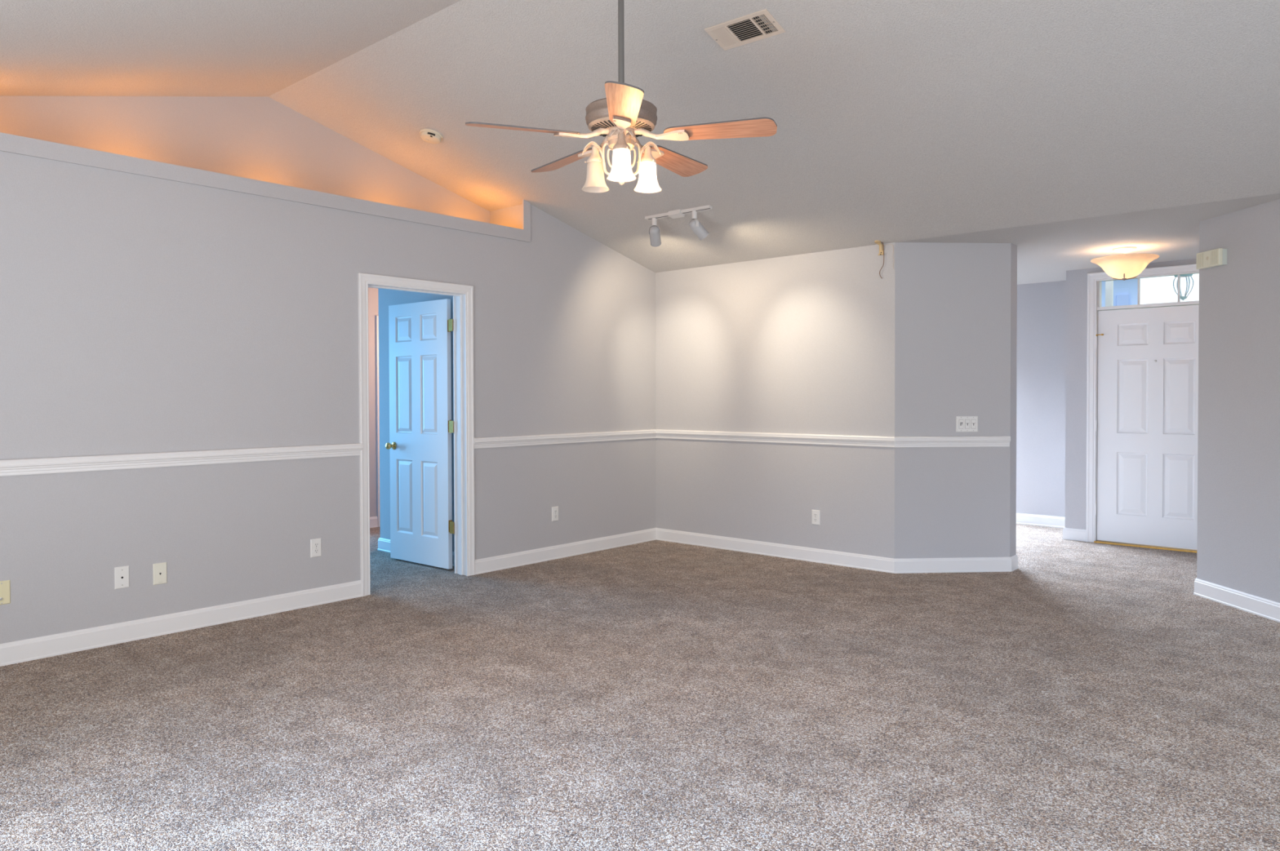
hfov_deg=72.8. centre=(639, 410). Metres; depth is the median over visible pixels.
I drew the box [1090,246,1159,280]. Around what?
ceiling lamp
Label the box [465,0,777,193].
ceiling fan
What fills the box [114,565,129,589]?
cable plate
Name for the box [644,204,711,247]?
track light
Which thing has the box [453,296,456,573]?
trim
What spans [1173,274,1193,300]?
lantern
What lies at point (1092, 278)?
trim
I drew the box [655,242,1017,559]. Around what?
wall
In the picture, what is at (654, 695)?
floor
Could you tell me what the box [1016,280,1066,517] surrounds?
wall
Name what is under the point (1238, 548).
wall
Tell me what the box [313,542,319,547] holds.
receptacle
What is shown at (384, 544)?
baseboard
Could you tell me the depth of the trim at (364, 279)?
5.81 m
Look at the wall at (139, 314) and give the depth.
5.12 m
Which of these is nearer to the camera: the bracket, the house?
the bracket
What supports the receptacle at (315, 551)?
attached to the wall outlet at (316, 544)
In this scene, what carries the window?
in the wall at (1076, 366)
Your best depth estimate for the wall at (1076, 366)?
7.81 m
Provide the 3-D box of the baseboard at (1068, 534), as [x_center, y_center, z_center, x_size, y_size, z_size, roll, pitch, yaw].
[3.063,1.107,9.072,3.131,0.106,0.740,1,1,42]
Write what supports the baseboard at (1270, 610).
attached to the wall at (1238, 548)
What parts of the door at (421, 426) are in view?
knob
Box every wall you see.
[0,151,656,644]
[368,287,378,517]
[377,288,454,552]
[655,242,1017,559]
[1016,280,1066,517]
[1065,258,1196,529]
[1196,199,1279,603]
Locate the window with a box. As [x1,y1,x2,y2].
[1097,272,1199,311]
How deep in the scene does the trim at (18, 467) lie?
4.80 m
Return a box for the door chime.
[1196,248,1226,269]
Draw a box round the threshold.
[1093,540,1196,553]
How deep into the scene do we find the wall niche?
5.54 m
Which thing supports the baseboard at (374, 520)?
attached to the wall at (373, 301)
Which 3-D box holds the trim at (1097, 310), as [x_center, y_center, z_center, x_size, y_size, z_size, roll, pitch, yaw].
[4.428,0.151,7.447,0.921,2.062,0.107,1,1,42]
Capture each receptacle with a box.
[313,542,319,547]
[313,549,319,553]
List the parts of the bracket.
bracket arm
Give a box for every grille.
[1197,253,1203,267]
[1212,250,1217,264]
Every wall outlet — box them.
[310,537,321,558]
[551,506,558,521]
[812,510,820,525]
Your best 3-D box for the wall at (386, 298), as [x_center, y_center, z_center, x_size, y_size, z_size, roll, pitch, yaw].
[-1.066,-0.025,7.742,1.300,2.437,2.034,1,1,42]
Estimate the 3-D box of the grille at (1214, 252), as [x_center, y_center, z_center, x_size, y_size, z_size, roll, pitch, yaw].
[3.601,-0.956,5.443,0.002,0.084,0.051,0,1,-3]
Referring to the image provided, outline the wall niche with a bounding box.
[0,96,517,228]
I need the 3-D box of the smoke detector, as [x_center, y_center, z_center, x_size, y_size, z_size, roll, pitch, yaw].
[-1.408,-1.843,5.857,0.156,0.070,0.153,0,1,33]
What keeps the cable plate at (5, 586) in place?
attached to the wall at (139, 314)
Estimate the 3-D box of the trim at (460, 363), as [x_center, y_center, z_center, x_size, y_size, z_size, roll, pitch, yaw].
[-1.585,0.181,6.082,0.133,2.078,0.840,1,1,42]
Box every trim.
[0,132,530,242]
[0,443,363,476]
[358,272,475,596]
[368,284,466,575]
[375,315,380,527]
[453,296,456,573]
[474,429,1010,448]
[1085,263,1199,542]
[1095,310,1097,541]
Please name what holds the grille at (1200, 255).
attached to the door chime
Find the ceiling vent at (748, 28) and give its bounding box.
[704,8,786,50]
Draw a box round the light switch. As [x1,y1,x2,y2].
[955,416,977,431]
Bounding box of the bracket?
[874,240,893,278]
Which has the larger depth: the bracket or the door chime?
the bracket
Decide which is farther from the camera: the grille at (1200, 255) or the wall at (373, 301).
the wall at (373, 301)
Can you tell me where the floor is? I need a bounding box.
[0,524,1279,850]
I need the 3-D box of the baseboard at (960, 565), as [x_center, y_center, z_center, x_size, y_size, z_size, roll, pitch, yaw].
[0.812,1.143,7.169,4.086,0.106,1.559,0,1,0]
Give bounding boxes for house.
[1101,278,1137,306]
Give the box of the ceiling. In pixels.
[0,0,1279,284]
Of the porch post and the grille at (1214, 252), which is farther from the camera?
the porch post
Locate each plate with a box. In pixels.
[0,580,10,604]
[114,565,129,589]
[152,562,167,585]
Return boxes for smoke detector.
[419,128,443,143]
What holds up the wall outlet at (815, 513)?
attached to the wall at (803, 344)
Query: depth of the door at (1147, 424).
7.45 m
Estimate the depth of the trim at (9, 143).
5.10 m
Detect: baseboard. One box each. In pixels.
[0,580,362,666]
[369,516,377,528]
[377,537,454,566]
[475,528,1017,574]
[1016,513,1086,542]
[1193,577,1279,622]
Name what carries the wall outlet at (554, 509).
attached to the wall at (139, 314)
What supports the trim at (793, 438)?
attached to the wall at (803, 344)
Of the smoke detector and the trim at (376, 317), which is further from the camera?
the trim at (376, 317)
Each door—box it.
[385,298,453,569]
[1095,305,1199,550]
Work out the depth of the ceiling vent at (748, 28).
4.18 m
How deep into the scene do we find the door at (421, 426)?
6.72 m
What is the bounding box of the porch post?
[1105,280,1113,306]
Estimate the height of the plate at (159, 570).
0.116 m
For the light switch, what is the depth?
6.42 m
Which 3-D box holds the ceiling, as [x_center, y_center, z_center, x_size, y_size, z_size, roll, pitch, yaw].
[1.462,-1.675,4.348,7.910,1.023,10.150,1,1,42]
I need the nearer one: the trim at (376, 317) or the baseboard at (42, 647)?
the baseboard at (42, 647)
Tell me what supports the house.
on the ground
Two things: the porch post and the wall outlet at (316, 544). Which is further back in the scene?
the porch post

